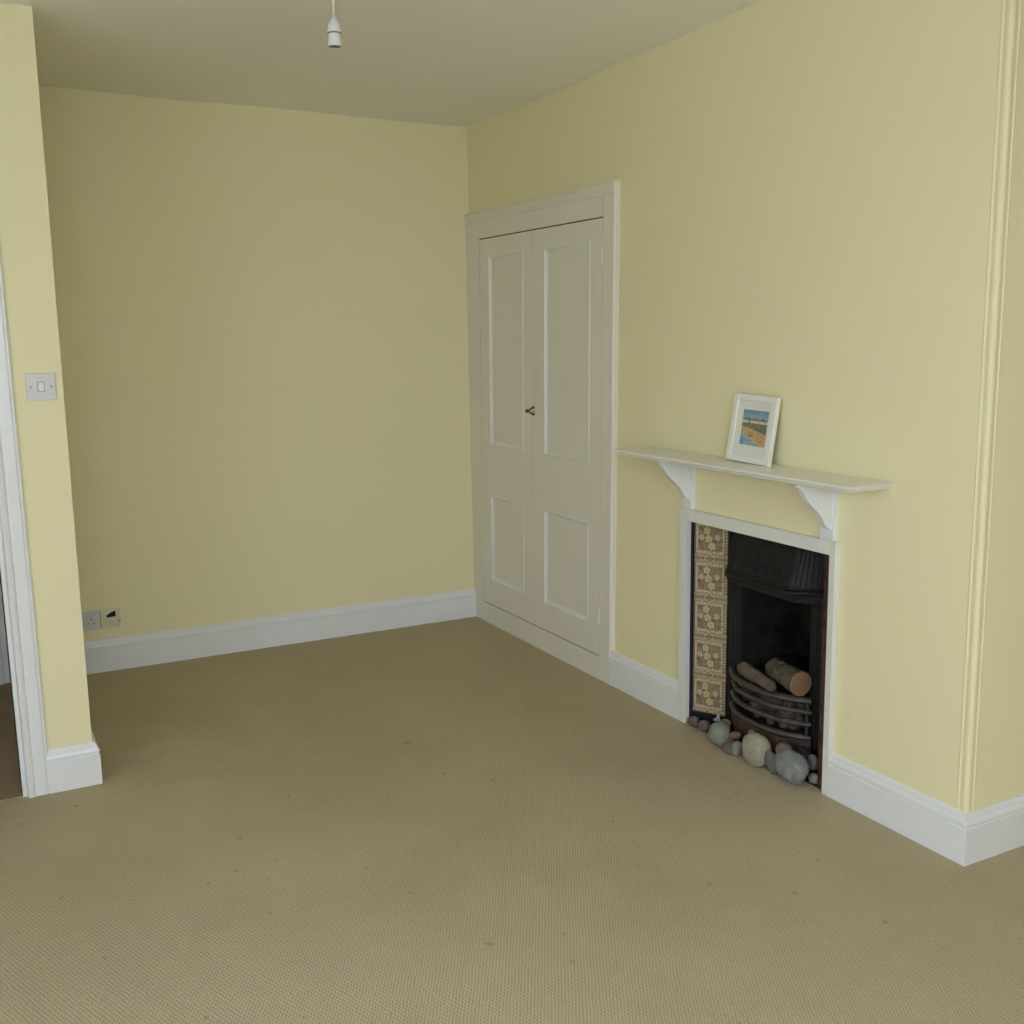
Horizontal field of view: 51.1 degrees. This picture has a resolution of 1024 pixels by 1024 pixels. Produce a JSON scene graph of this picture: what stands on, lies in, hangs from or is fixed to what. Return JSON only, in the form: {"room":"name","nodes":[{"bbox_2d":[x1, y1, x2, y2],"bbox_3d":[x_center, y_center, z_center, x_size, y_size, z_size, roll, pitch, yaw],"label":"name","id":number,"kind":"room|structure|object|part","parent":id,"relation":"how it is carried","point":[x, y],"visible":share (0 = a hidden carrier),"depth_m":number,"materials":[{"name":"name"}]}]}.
{"room":"living room","nodes":[
{"label":"living room","id":0,"kind":"room"},
{"bbox_2d":[0,3,91,791],"bbox_3d":[-2.550,-0.345,3.600,1.835,2.680,1.314,-6,11,-27],"label":"wall","id":1,"kind":"structure","parent":0,"point":[25,235],"depth_m":3.40,"materials":[{"name":"beige paint"}]},
{"bbox_2d":[0,254,49,801],"bbox_3d":[-2.023,-0.058,3.234,0.989,2.101,0.146,-6,11,-27],"label":"door frame","id":2,"kind":"structure","parent":1,"relation":"in","point":[16,582],"depth_m":3.45,"materials":[{"name":"white paint"}]},
{"bbox_2d":[25,373,56,400],"bbox_3d":[-1.494,-0.397,3.401,0.086,0.086,0.012,-6,11,-27],"label":"light switch","id":3,"kind":"object","parent":1,"relation":"attached to","point":[39,386],"visible":1,"depth_m":3.40,"materials":[{"name":"plastic"}]},
{"bbox_2d":[47,730,102,793],"bbox_3d":[-1.773,0.768,4.167,0.164,0.148,1.296,-6,11,-27],"label":"baseboard","id":4,"kind":"structure","parent":1,"relation":"attached to","point":[70,767],"depth_m":3.60,"materials":[{"name":"white paint"}]},
{"bbox_2d":[39,86,473,641],"bbox_3d":[-0.989,-0.644,5.188,2.690,2.680,0.170,-6,11,-27],"label":"wall","id":5,"kind":"structure","parent":0,"point":[262,313],"depth_m":5.00,"materials":[{"name":"beige paint"}]},
{"bbox_2d":[82,610,100,630],"bbox_3d":[-1.923,0.491,4.800,0.146,0.086,0.012,-6,11,-27],"label":"wall socket","id":6,"kind":"object","parent":5,"relation":"attached to","point":[90,620],"visible":0.47,"depth_m":4.81,"materials":[{"name":"plastic"}]},
{"bbox_2d":[100,607,120,627],"bbox_3d":[-1.818,0.479,4.852,0.084,0.086,0.013,-6,11,-27],"label":"socket plate","id":7,"kind":"object","parent":5,"relation":"attached to","point":[110,617],"visible":1,"depth_m":4.85,"materials":[{"name":"plastic"}]},
{"bbox_2d":[84,589,475,674],"bbox_3d":[-1.103,0.574,5.234,2.078,0.148,0.020,-6,11,-27],"label":"baseboard","id":8,"kind":"structure","parent":5,"relation":"attached to","point":[124,652],"depth_m":5.19,"materials":[{"name":"white paint"}]},
{"bbox_2d":[0,0,761,126],"bbox_3d":[0.307,-1.544,2.401,6.300,0.258,8.050,-6,11,-27],"label":"ceiling","id":9,"kind":"structure","parent":0,"point":[464,63],"depth_m":3.81,"materials":[{"name":"paint"}]},
{"bbox_2d":[327,0,341,48],"bbox_3d":[-0.491,-1.396,2.942,0.076,0.225,0.076,-6,11,-27],"label":"holder","id":10,"kind":"object","parent":9,"relation":"hanging from","point":[334,30],"visible":1,"depth_m":2.94,"materials":[{"name":"white plastic"}]},
{"bbox_2d":[0,616,1023,1023],"bbox_3d":[0.352,1.063,2.848,6.300,0.060,8.050,-6,11,-27],"label":"floor","id":11,"kind":"structure","parent":0,"point":[457,821],"depth_m":3.02,"materials":[{"name":"beige carpet"}]},
{"bbox_2d":[464,180,619,683],"bbox_3d":[0.097,-0.370,4.940,0.053,2.066,1.360,-6,11,-27],"label":"tall cabinet","id":12,"kind":"object","parent":11,"relation":"on","point":[543,273],"visible":1,"depth_m":4.84,"materials":[{"name":"paint"}]},
{"bbox_3d":[-0.022,-0.400,5.199,0.017,1.827,0.572,-6,11,-27],"label":"door","id":13,"kind":"part","parent":12,"relation":"part of","materials":[{"name":"paint"}]},
{"bbox_3d":[-0.025,-0.762,5.123,0.015,0.922,0.369,-6,11,-27],"label":"panel moulding","id":14,"kind":"part","parent":12,"relation":"part of","materials":[{"name":"paint"}]},
{"bbox_3d":[-0.019,0.157,5.300,0.015,0.450,0.358,-6,11,-27],"label":"panel moulding","id":15,"kind":"part","parent":12,"relation":"part of","materials":[{"name":"paint"}]},
{"bbox_3d":[0.082,-0.466,4.934,0.044,0.044,0.018,1,10,13],"label":"handle","id":16,"kind":"part","parent":12,"relation":"part of","materials":[{"name":"brown metal"}]},
{"bbox_3d":[0.088,-1.366,4.781,0.028,0.048,1.346,-6,11,-27],"label":"head moulding","id":17,"kind":"part","parent":12,"relation":"part of","materials":[{"name":"paint"}]},
{"bbox_3d":[0.244,0.236,4.810,0.015,0.450,0.393,-6,11,-27],"label":"panel moulding","id":18,"kind":"part","parent":12,"relation":"part of","materials":[{"name":"paint"}]},
{"bbox_3d":[0.240,-0.321,4.712,0.017,1.827,0.622,-6,11,-27],"label":"door","id":19,"kind":"part","parent":12,"relation":"part of","materials":[{"name":"paint"}]},
{"bbox_3d":[0.238,-0.683,4.634,0.015,0.922,0.404,-6,11,-27],"label":"panel moulding","id":20,"kind":"part","parent":12,"relation":"part of","materials":[{"name":"paint"}]},
{"bbox_2d":[687,716,699,726],"bbox_3d":[0.691,0.796,4.072,0.041,0.041,0.055,-6,11,-27],"label":"pebble","id":21,"kind":"object","parent":11,"relation":"on","point":[693,721],"visible":0.93,"depth_m":4.05,"materials":[{"name":"stone"}]},
{"bbox_2d":[698,720,710,731],"bbox_3d":[0.722,0.802,4.021,0.042,0.044,0.050,-6,11,-27],"label":"pebble","id":22,"kind":"object","parent":11,"relation":"on","point":[703,725],"visible":0.97,"depth_m":4.00,"materials":[{"name":"stone"}]},
{"bbox_2d":[708,722,729,746],"bbox_3d":[0.751,0.806,3.879,0.070,0.087,0.081,-6,11,-27],"label":"pebble","id":23,"kind":"object","parent":11,"relation":"on","point":[718,733],"visible":0.89,"depth_m":3.85,"materials":[{"name":"stone"}]},
{"bbox_2d":[718,720,730,729],"bbox_3d":[0.771,0.791,3.912,0.035,0.062,0.060,-6,11,-27],"label":"pebble","id":24,"kind":"object","parent":23,"relation":"on","point":[723,721],"visible":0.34,"depth_m":3.90,"materials":[{"name":"stone"}]},
{"bbox_2d":[722,742,731,754],"bbox_3d":[0.771,0.839,3.806,0.042,0.044,0.049,-6,11,-27],"label":"pebble","id":25,"kind":"object","parent":11,"relation":"on","point":[726,747],"visible":0.88,"depth_m":3.79,"materials":[{"name":"stone"}]},
{"bbox_2d":[726,737,735,743],"bbox_3d":[0.786,0.829,3.850,0.036,0.044,0.049,-6,11,-27],"label":"pebble","id":26,"kind":"object","parent":11,"relation":"on","point":[729,739],"visible":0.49,"depth_m":3.83,"materials":[{"name":"stone"}]},
{"bbox_2d":[729,731,741,739],"bbox_3d":[0.799,0.799,3.834,0.033,0.034,0.054,-6,11,-27],"label":"pebble","id":27,"kind":"object","parent":26,"relation":"on","point":[735,735],"visible":1,"depth_m":3.82,"materials":[{"name":"stone"}]},
{"bbox_2d":[731,741,741,755],"bbox_3d":[0.793,0.835,3.784,0.036,0.058,0.039,-6,11,-27],"label":"pebble","id":28,"kind":"object","parent":11,"relation":"on","point":[736,747],"visible":0.98,"depth_m":3.77,"materials":[{"name":"stone"}]},
{"bbox_2d":[742,732,771,766],"bbox_3d":[0.843,0.820,3.693,0.077,0.118,0.111,-6,11,-27],"label":"pebble","id":29,"kind":"object","parent":11,"relation":"on","point":[755,745],"visible":0.94,"depth_m":3.66,"materials":[{"name":"stone"}]},
{"bbox_2d":[678,507,840,795],"bbox_3d":[0.977,0.435,3.812,0.358,0.840,0.802,-6,11,-27],"label":"fireplace","id":30,"kind":"object","parent":11,"relation":"on","point":[755,594],"visible":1,"depth_m":3.88,"materials":[{"name":"paint"}]},
{"bbox_3d":[0.740,0.396,4.023,0.142,0.752,0.001,5,12,33],"label":"tile panel","id":31,"kind":"part","parent":30,"relation":"part of","materials":[{"name":"beige tile"}]},
{"bbox_3d":[0.745,0.417,4.033,0.144,0.800,0.017,5,12,33],"label":"cheek plate","id":32,"kind":"part","parent":30,"relation":"part of","materials":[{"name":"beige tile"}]},
{"bbox_2d":[613,446,893,541],"bbox_3d":[0.749,-0.059,3.614,0.182,0.210,1.206,-6,11,-27],"label":"mantel shelf","id":33,"kind":"object","parent":30,"relation":"on","point":[819,490],"visible":1,"depth_m":3.37,"materials":[{"name":"paint"}]},
{"bbox_2d":[726,393,780,466],"bbox_3d":[0.804,-0.277,3.582,0.051,0.230,0.218,-6,11,-27],"label":"picture frame","id":34,"kind":"object","parent":33,"relation":"on","point":[754,420],"visible":1,"depth_m":3.58,"materials":[{"name":"white paint"}]},
{"bbox_2d":[739,409,768,447],"bbox_3d":[0.809,-0.280,3.579,0.001,0.118,0.130,3,8,-29],"label":"print","id":35,"kind":"object","parent":34,"relation":"attached to","point":[754,423],"depth_m":3.58},
{"bbox_2d":[737,662,775,691],"bbox_3d":[0.855,0.573,3.741,0.054,0.051,0.213,-4,10,-16],"label":"log","id":36,"kind":"object","parent":30,"relation":"in","point":[744,669],"visible":1,"depth_m":3.73,"materials":[{"name":"brown wood"}]},
{"bbox_2d":[725,532,823,605],"bbox_3d":[0.879,0.169,3.697,0.102,0.227,0.500,-6,11,-27],"label":"hood","id":37,"kind":"object","parent":30,"relation":"attached to","point":[782,565],"depth_m":3.61,"materials":[{"name":"black metal"}]},
{"bbox_3d":[0.923,0.459,3.770,0.019,0.800,0.504,-6,11,-27],"label":"plate","id":38,"kind":"part","parent":30,"relation":"part of","materials":[{"name":"black metal"}]},
{"bbox_2d":[765,658,811,695],"bbox_3d":[0.943,0.563,3.683,0.086,0.086,0.188,-4,10,-16],"label":"log","id":39,"kind":"object","parent":30,"relation":"in","point":[798,682],"visible":1,"depth_m":3.61,"materials":[{"name":"brown wood"}]},
{"bbox_2d":[795,746,811,759],"bbox_3d":[0.983,0.817,3.616,0.041,0.051,0.069,-6,11,-27],"label":"pebble","id":40,"kind":"object","parent":30,"relation":"on","point":[804,751],"visible":0.52,"depth_m":3.60,"materials":[{"name":"stone"}]},
{"bbox_3d":[0.771,0.812,4.000,0.032,0.031,0.061,-6,11,-27],"label":"pebble","id":41,"kind":"object","parent":30,"relation":"on","visible":0},
{"bbox_2d":[713,714,719,721],"bbox_3d":[0.770,0.772,4.014,0.017,0.036,0.043,-6,11,-27],"label":"shell","id":42,"kind":"object","parent":41,"relation":"on","point":[717,718],"visible":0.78,"depth_m":4.00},
{"bbox_2d":[764,750,776,773],"bbox_3d":[0.879,0.848,3.638,0.037,0.078,0.064,-6,11,-27],"label":"pebble","id":43,"kind":"object","parent":11,"relation":"on","point":[769,759],"visible":0.77,"depth_m":3.62,"materials":[{"name":"stone"}]},
{"bbox_2d":[775,748,809,784],"bbox_3d":[0.930,0.843,3.558,0.086,0.109,0.138,-6,11,-27],"label":"pebble","id":44,"kind":"object","parent":11,"relation":"on","point":[792,766],"visible":1,"depth_m":3.52,"materials":[{"name":"stone"}]},
{"bbox_2d":[775,742,791,753],"bbox_3d":[0.921,0.808,3.626,0.049,0.057,0.060,-6,11,-27],"label":"pebble","id":45,"kind":"object","parent":44,"relation":"on","point":[781,745],"visible":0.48,"depth_m":3.62,"materials":[{"name":"stone"}]},
{"bbox_2d":[808,772,817,783],"bbox_3d":[1.001,0.882,3.550,0.034,0.037,0.044,-6,11,-27],"label":"pebble","id":46,"kind":"object","parent":11,"relation":"on","point":[812,777],"visible":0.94,"depth_m":3.54,"materials":[{"name":"stone"}]},
{"bbox_2d":[807,754,817,769],"bbox_3d":[1.001,0.833,3.568,0.031,0.056,0.047,-6,11,-27],"label":"pebble","id":47,"kind":"object","parent":46,"relation":"on","point":[812,759],"visible":0.8,"depth_m":3.55,"materials":[{"name":"stone"}]},
{"bbox_2d":[467,0,1023,809],"bbox_3d":[0.744,-0.517,4.270,0.500,2.680,3.094,-6,11,-27],"label":"wall","id":48,"kind":"structure","parent":0,"point":[806,185],"depth_m":3.23,"materials":[{"name":"beige paint"}]},
{"bbox_2d":[609,651,677,719],"bbox_3d":[0.535,0.696,4.355,0.020,0.148,0.486,-6,11,-27],"label":"baseboard","id":49,"kind":"structure","parent":48,"relation":"attached to","point":[650,686],"depth_m":4.33,"materials":[{"name":"white paint"}]},
{"bbox_2d":[676,467,863,760],"bbox_3d":[0.847,0.285,3.694,0.002,0.877,0.924,-6,11,-27],"label":"wall panel","id":50,"kind":"object","parent":48,"relation":"attached to","point":[777,504],"depth_m":3.42,"materials":[{"name":"beige paint"}]},
{"bbox_2d":[827,752,1023,866],"bbox_3d":[2.075,0.782,3.701,2.120,0.148,0.526,-6,11,-27],"label":"baseboard","id":51,"kind":"structure","parent":48,"relation":"attached to","point":[963,838],"depth_m":3.10,"materials":[{"name":"white paint"}]},
{"bbox_2d":[956,0,1021,812],"bbox_3d":[1.255,-0.348,2.813,0.034,2.418,0.034,-6,11,-27],"label":"trim","id":52,"kind":"structure","parent":48,"relation":"attached to","point":[1011,9],"depth_m":2.81,"materials":[{"name":"beige paint"}]},
{"bbox_3d":[-2.933,-0.468,4.174,1.710,2.620,0.060,-6,11,-27],"label":"wall","id":53,"kind":"structure","parent":0,"visible":0},
{"bbox_2d":[0,584,9,684],"bbox_3d":[-2.603,-0.244,4.377,0.838,2.100,0.060,-6,11,-27],"label":"door","id":54,"kind":"structure","parent":53,"relation":"in","point":[4,666],"depth_m":4.69,"materials":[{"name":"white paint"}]}
]}

